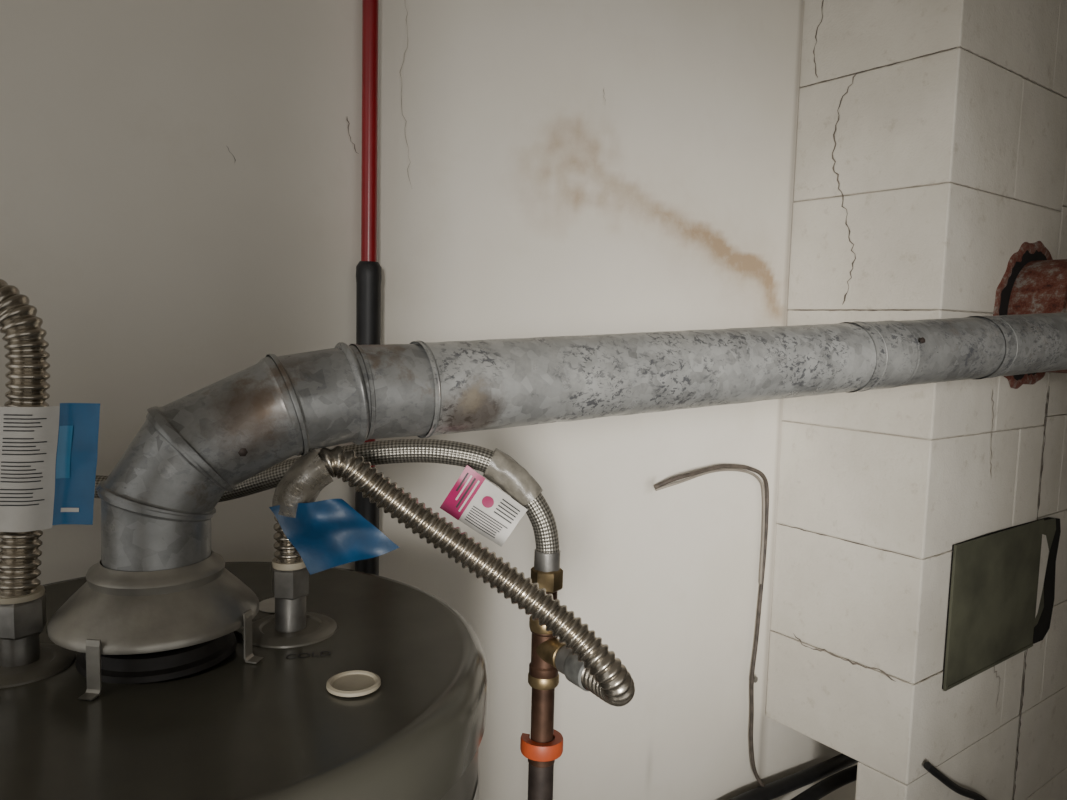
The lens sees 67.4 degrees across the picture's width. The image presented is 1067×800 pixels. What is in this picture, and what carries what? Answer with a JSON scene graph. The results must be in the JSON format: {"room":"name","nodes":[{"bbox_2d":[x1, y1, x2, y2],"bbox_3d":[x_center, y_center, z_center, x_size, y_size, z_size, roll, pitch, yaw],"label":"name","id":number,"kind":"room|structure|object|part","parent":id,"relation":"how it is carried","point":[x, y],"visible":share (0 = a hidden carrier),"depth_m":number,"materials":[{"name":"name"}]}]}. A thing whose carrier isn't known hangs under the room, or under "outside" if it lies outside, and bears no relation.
{"room":"plant room","nodes":[
{"label":"plant room","id":0,"kind":"room"},
{"bbox_2d":[0,0,857,799],"bbox_3d":[-0.359,0.308,0.914,3.100,2.700,0.004,-3,7,-37],"label":"wall","id":1,"kind":"structure","parent":0,"point":[158,266],"depth_m":1.08,"materials":[{"name":"paint"}]},
{"bbox_2d":[400,6,410,183],"bbox_3d":[-0.156,-0.405,0.983,0.019,0.284,0.001,-3,7,-37],"label":"hairline","id":2,"kind":"object","parent":1,"relation":"attached to","point":[405,6],"visible":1,"depth_m":0.98,"materials":[{"name":"white paint"}]},
{"bbox_2d":[654,464,768,786],"bbox_3d":[0.354,0.443,1.442,0.398,0.667,0.028,-3,7,-37],"label":"cable","id":3,"kind":"object","parent":1,"relation":"attached to","point":[726,467],"visible":0.99,"depth_m":1.49,"materials":[{"name":"plastic"}]},
{"bbox_2d":[729,753,858,799],"bbox_3d":[0.466,0.811,1.478,0.862,0.136,0.164,-3,7,-37],"label":"hoses","id":4,"kind":"object","parent":1,"relation":"attached to","point":[772,790],"visible":0.69,"depth_m":1.59,"materials":[{"name":"rubber"}]},
{"bbox_2d":[1012,156,1066,799],"bbox_3d":[1.364,0.255,1.958,1.087,2.699,0.168,-3,7,-37],"label":"wall","id":5,"kind":"structure","parent":0,"point":[1041,773],"depth_m":1.65,"materials":[{"name":"white paint"}]},
{"bbox_2d":[1035,534,1048,617],"bbox_3d":[1.008,0.346,1.583,0.040,0.170,0.001,-3,7,-37],"label":"broken plaster edge","id":6,"kind":"object","parent":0,"point":[1044,546],"depth_m":1.58,"materials":[{"name":"white paint"}]},
{"bbox_3d":[1.096,1.813,-0.021,4.200,0.050,3.530,-3,7,-37],"label":"floor","id":7,"kind":"structure","parent":0,"visible":0},
{"bbox_2d":[0,562,487,799],"bbox_3d":[-0.290,0.927,0.662,0.476,1.518,0.476,-3,7,-37],"label":"water heater","id":8,"kind":"object","parent":7,"relation":"on","point":[382,694],"visible":0.75,"depth_m":0.51,"materials":[{"name":"metal"}]},
{"bbox_3d":[-0.363,0.185,0.562,0.073,0.005,0.073,-3,7,-37],"label":"cold nipple seat","id":9,"kind":"part","parent":8,"relation":"part of","materials":[{"name":"grey metal"}]},
{"bbox_2d":[0,279,99,666],"bbox_3d":[-0.457,0.040,0.623,0.311,0.271,0.094,5,7,37],"label":"hose","id":10,"kind":"object","parent":8,"relation":"on","point":[45,452],"visible":1,"depth_m":0.55,"materials":[{"name":"metal"}]},
{"bbox_2d":[1,465,30,466],"bbox_3d":[-0.354,0.045,0.547,0.019,0.001,0.002,1,5,-7],"label":"print","id":11,"kind":"object","parent":10,"relation":"on","point":[1,465],"depth_m":0.55},
{"bbox_2d":[0,493,32,493],"bbox_3d":[-0.355,0.064,0.549,0.021,0.001,0.002,1,5,-10],"label":"print","id":12,"kind":"object","parent":10,"relation":"on","point":[0,493],"depth_m":0.55},
{"bbox_2d":[0,497,32,497],"bbox_3d":[-0.355,0.067,0.549,0.021,0.001,0.002,0,5,-10],"label":"print","id":13,"kind":"object","parent":10,"relation":"on","point":[0,497],"depth_m":0.55},
{"bbox_2d":[4,414,31,415],"bbox_3d":[-0.352,0.010,0.546,0.018,0.001,0.001,1,5,-7],"label":"print","id":14,"kind":"object","parent":10,"relation":"on","point":[4,414],"depth_m":0.55},
{"bbox_2d":[1,469,35,470],"bbox_3d":[-0.353,0.048,0.548,0.022,0.001,0.002,0,5,-10],"label":"print","id":15,"kind":"object","parent":10,"relation":"on","point":[1,469],"depth_m":0.55},
{"bbox_2d":[3,430,33,431],"bbox_3d":[-0.352,0.021,0.546,0.020,0.001,0.001,1,5,-7],"label":"print","id":16,"kind":"object","parent":10,"relation":"on","point":[3,430],"depth_m":0.55},
{"bbox_2d":[3,438,33,438],"bbox_3d":[-0.352,0.026,0.547,0.020,0.001,0.002,1,5,-8],"label":"print","id":17,"kind":"object","parent":10,"relation":"on","point":[3,438],"depth_m":0.55},
{"bbox_2d":[2,446,35,446],"bbox_3d":[-0.352,0.032,0.547,0.021,0.001,0.002,1,5,-10],"label":"print","id":18,"kind":"object","parent":10,"relation":"on","point":[2,446],"depth_m":0.55},
{"bbox_2d":[0,504,38,505],"bbox_3d":[-0.354,0.072,0.550,0.025,0.001,0.003,0,6,-16],"label":"print","id":19,"kind":"object","parent":10,"relation":"on","point":[0,504],"depth_m":0.55},
{"bbox_2d":[0,480,40,482],"bbox_3d":[-0.352,0.056,0.549,0.025,0.001,0.003,0,5,-14],"label":"print","id":20,"kind":"object","parent":10,"relation":"on","point":[1,481],"depth_m":0.55},
{"bbox_2d":[2,449,39,450],"bbox_3d":[-0.351,0.035,0.548,0.023,0.001,0.003,0,5,-12],"label":"print","id":21,"kind":"object","parent":10,"relation":"on","point":[2,449],"depth_m":0.55},
{"bbox_2d":[1,473,41,474],"bbox_3d":[-0.352,0.051,0.549,0.025,0.001,0.003,0,5,-15],"label":"print","id":22,"kind":"object","parent":10,"relation":"on","point":[1,473],"depth_m":0.55},
{"bbox_2d":[0,488,42,489],"bbox_3d":[-0.352,0.061,0.550,0.026,0.001,0.004,0,6,-16],"label":"print","id":23,"kind":"object","parent":10,"relation":"on","point":[0,488],"depth_m":0.55},
{"bbox_2d":[3,422,39,423],"bbox_3d":[-0.350,0.016,0.547,0.023,0.001,0.002,0,5,-12],"label":"print","id":24,"kind":"object","parent":10,"relation":"on","point":[3,422],"depth_m":0.55},
{"bbox_2d":[1,476,42,478],"bbox_3d":[-0.352,0.053,0.549,0.026,0.001,0.004,0,5,-15],"label":"print","id":25,"kind":"object","parent":10,"relation":"on","point":[2,477],"depth_m":0.55},
{"bbox_2d":[0,585,44,603],"bbox_3d":[-0.363,0.136,0.563,0.033,0.004,0.033,-3,7,-37],"label":"washer","id":26,"kind":"object","parent":10,"relation":"in","point":[9,594],"depth_m":0.55,"materials":[{"name":"beige plastic"}]},
{"bbox_2d":[3,426,41,427],"bbox_3d":[-0.349,0.018,0.547,0.024,0.001,0.003,0,5,-13],"label":"print","id":27,"kind":"object","parent":10,"relation":"on","point":[3,426],"depth_m":0.55},
{"bbox_2d":[1,461,43,462],"bbox_3d":[-0.351,0.043,0.548,0.026,0.001,0.004,0,5,-15],"label":"print","id":28,"kind":"object","parent":10,"relation":"on","point":[1,461],"depth_m":0.55},
{"bbox_2d":[0,499,44,501],"bbox_3d":[-0.352,0.070,0.550,0.028,0.001,0.004,0,6,-19],"label":"print","id":29,"kind":"object","parent":10,"relation":"on","point":[1,500],"depth_m":0.55},
{"bbox_2d":[2,441,46,442],"bbox_3d":[-0.349,0.029,0.548,0.027,0.001,0.004,0,6,-17],"label":"print","id":30,"kind":"object","parent":10,"relation":"on","point":[2,441],"depth_m":0.55},
{"bbox_2d":[2,453,46,454],"bbox_3d":[-0.350,0.037,0.549,0.027,0.001,0.004,0,6,-17],"label":"print","id":31,"kind":"object","parent":10,"relation":"on","point":[2,453],"depth_m":0.55},
{"bbox_2d":[4,418,46,419],"bbox_3d":[-0.348,0.013,0.547,0.026,0.001,0.003,0,6,-17],"label":"print","id":32,"kind":"object","parent":10,"relation":"on","point":[4,418],"depth_m":0.55},
{"bbox_2d":[47,550,263,700],"bbox_3d":[-0.280,0.149,0.594,0.140,0.071,0.151,-3,7,-37],"label":"hood","id":33,"kind":"object","parent":8,"relation":"on","point":[114,612],"visible":0.85,"depth_m":0.54,"materials":[{"name":"metal"}]},
{"bbox_3d":[-0.286,0.174,0.516,0.010,0.036,0.011,2,5,7],"label":"leg","id":34,"kind":"part","parent":33,"relation":"part of","materials":[{"name":"metal"}]},
{"bbox_3d":[-0.202,0.171,0.577,0.011,0.036,0.010,2,5,10],"label":"leg","id":35,"kind":"part","parent":33,"relation":"part of","materials":[{"name":"metal"}]},
{"bbox_2d":[96,312,1066,571],"bbox_3d":[0.324,-0.005,0.896,1.430,0.239,0.085,-1,6,-29],"label":"vent pipe","id":36,"kind":"object","parent":33,"relation":"attached to","point":[159,500],"visible":0.99,"depth_m":0.66,"materials":[{"name":"metal"}]},
{"bbox_3d":[-0.194,0.182,0.639,0.073,0.005,0.073,-3,7,-37],"label":"hot nipple seat","id":37,"kind":"part","parent":8,"relation":"part of","materials":[{"name":"grey metal"}]},
{"bbox_2d":[269,446,634,706],"bbox_3d":[-0.061,0.142,0.672,0.291,0.213,0.128,2,5,2],"label":"flexible hose","id":38,"kind":"object","parent":8,"relation":"attached to","point":[312,537],"visible":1,"depth_m":0.62,"materials":[{"name":"metal"}]},
{"bbox_2d":[272,557,305,570],"bbox_3d":[-0.193,0.129,0.634,0.028,0.005,0.028,-3,7,-37],"label":"washer","id":39,"kind":"object","parent":38,"relation":"in","point":[278,563],"depth_m":0.62,"materials":[{"name":"beige plastic"}]},
{"bbox_2d":[355,0,381,574],"bbox_3d":[-0.210,0.350,1.004,0.030,2.607,0.030,1,5,-10],"label":"pipe","id":40,"kind":"object","parent":7,"relation":"on","point":[368,270],"visible":0.29,"depth_m":0.94,"materials":[{"name":"red metal"}]},
{"bbox_2d":[528,591,565,799],"bbox_3d":[-0.007,0.923,0.809,0.070,1.512,0.070,-3,7,-37],"label":"riser pipe","id":41,"kind":"object","parent":7,"relation":"on","point":[543,675],"visible":0.73,"depth_m":0.74,"materials":[{"name":"gold metal"}]},
{"bbox_2d":[54,439,562,592],"bbox_3d":[-0.249,0.099,0.743,0.555,0.137,0.058,2,5,3],"label":"hose","id":42,"kind":"object","parent":41,"relation":"attached to","point":[474,501],"visible":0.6,"depth_m":0.72,"materials":[{"name":"silver metal"}]},
{"bbox_2d":[456,473,468,490],"bbox_3d":[-0.062,0.072,0.701,0.011,0.017,0.001,1,5,0],"label":"print","id":43,"kind":"object","parent":42,"relation":"on","point":[462,484],"depth_m":0.70},
{"bbox_2d":[455,475,471,499],"bbox_3d":[-0.061,0.077,0.702,0.015,0.023,0.002,2,5,4],"label":"print","id":44,"kind":"object","parent":42,"relation":"on","point":[463,486],"depth_m":0.70,"materials":[{"name":"paper"}]},
{"bbox_2d":[456,478,475,507],"bbox_3d":[-0.059,0.082,0.703,0.018,0.028,0.002,2,5,5],"label":"print","id":45,"kind":"object","parent":42,"relation":"on","point":[465,487],"depth_m":0.70},
{"bbox_2d":[459,480,479,511],"bbox_3d":[-0.057,0.085,0.703,0.019,0.029,0.001,2,5,3],"label":"print","id":46,"kind":"object","parent":42,"relation":"attached to","point":[469,490],"depth_m":0.70,"materials":[{"name":"paper"}]},
{"bbox_2d":[465,519,494,537],"bbox_3d":[-0.047,0.113,0.706,0.027,0.018,0.001,1,5,-2],"label":"print","id":47,"kind":"object","parent":42,"relation":"on","point":[485,527],"depth_m":0.71},
{"bbox_2d":[466,516,494,534],"bbox_3d":[-0.046,0.111,0.706,0.027,0.017,0.001,1,5,-2],"label":"print","id":48,"kind":"object","parent":42,"relation":"on","point":[484,525],"depth_m":0.71},
{"bbox_2d":[467,514,495,532],"bbox_3d":[-0.045,0.109,0.706,0.026,0.017,0.001,1,5,-3],"label":"print","id":49,"kind":"object","parent":42,"relation":"on","point":[480,523],"depth_m":0.71},
{"bbox_2d":[469,512,498,531],"bbox_3d":[-0.043,0.108,0.706,0.028,0.018,0.001,1,5,-4],"label":"print","id":50,"kind":"object","parent":42,"relation":"on","point":[478,521],"depth_m":0.71},
{"bbox_2d":[470,510,500,529],"bbox_3d":[-0.042,0.106,0.706,0.028,0.019,0.001,1,5,-4],"label":"print","id":51,"kind":"object","parent":42,"relation":"on","point":[479,519],"depth_m":0.71},
{"bbox_2d":[471,508,501,527],"bbox_3d":[-0.041,0.104,0.706,0.028,0.019,0.001,1,5,-5],"label":"print","id":52,"kind":"object","parent":42,"relation":"on","point":[480,517],"depth_m":0.71},
{"bbox_2d":[473,506,507,528],"bbox_3d":[-0.038,0.103,0.707,0.031,0.021,0.001,1,5,-5],"label":"print","id":53,"kind":"object","parent":42,"relation":"on","point":[484,517],"depth_m":0.71},
{"bbox_2d":[520,729,562,761],"bbox_3d":[0.009,0.324,0.753,0.041,0.015,0.038,-3,7,-37],"label":"clip","id":54,"kind":"object","parent":41,"relation":"attached to","point":[532,750],"visible":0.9,"depth_m":0.74,"materials":[{"name":"plastic"}]},
{"bbox_2d":[766,0,1066,799],"bbox_3d":[0.718,0.277,1.543,0.433,2.698,0.286,-3,7,-37],"label":"chimney","id":55,"kind":"object","parent":7,"relation":"on","point":[931,145],"visible":0.97,"depth_m":1.37,"materials":[{"name":"white brick"}]},
{"bbox_2d":[943,519,1043,690],"bbox_3d":[0.849,0.366,1.467,0.354,0.256,0.004,-3,7,-37],"label":"sheet cover","id":56,"kind":"object","parent":55,"relation":"attached to","point":[994,579],"visible":1,"depth_m":1.45,"materials":[{"name":"green metal"}]},
{"bbox_2d":[1034,518,1055,626],"bbox_3d":[1.016,0.343,1.591,0.077,0.218,0.001,-3,7,-37],"label":"flap","id":57,"kind":"object","parent":56,"relation":"attached to","point":[1049,526],"visible":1,"depth_m":1.59,"materials":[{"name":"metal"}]},
{"bbox_2d":[942,517,1060,688],"bbox_3d":[0.888,0.364,1.501,0.455,0.259,0.002,-3,7,-37],"label":"broken opening","id":58,"kind":"object","parent":55,"relation":"attached to","point":[1041,629],"visible":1,"depth_m":1.61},
{"bbox_2d":[993,241,1066,388],"bbox_3d":[0.983,-0.142,1.339,0.282,0.268,0.405,-3,7,-37],"label":"hole","id":59,"kind":"object","parent":55,"relation":"attached to","point":[1032,282],"visible":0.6,"depth_m":1.38,"materials":[{"name":"brick"}]},
{"bbox_2d":[1013,386,1049,799],"bbox_3d":[0.975,0.451,1.577,0.012,0.960,0.001,-3,7,-37],"label":"joint","id":60,"kind":"object","parent":55,"relation":"attached to","point":[1049,386],"depth_m":1.58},
{"bbox_2d":[923,762,986,799],"bbox_3d":[0.792,1.115,1.494,0.357,1.025,0.026,-2,6,-34],"label":"hose","id":61,"kind":"object","parent":7,"relation":"on","point":[929,767],"visible":1,"depth_m":1.38,"materials":[{"name":"rubber"}]}
]}

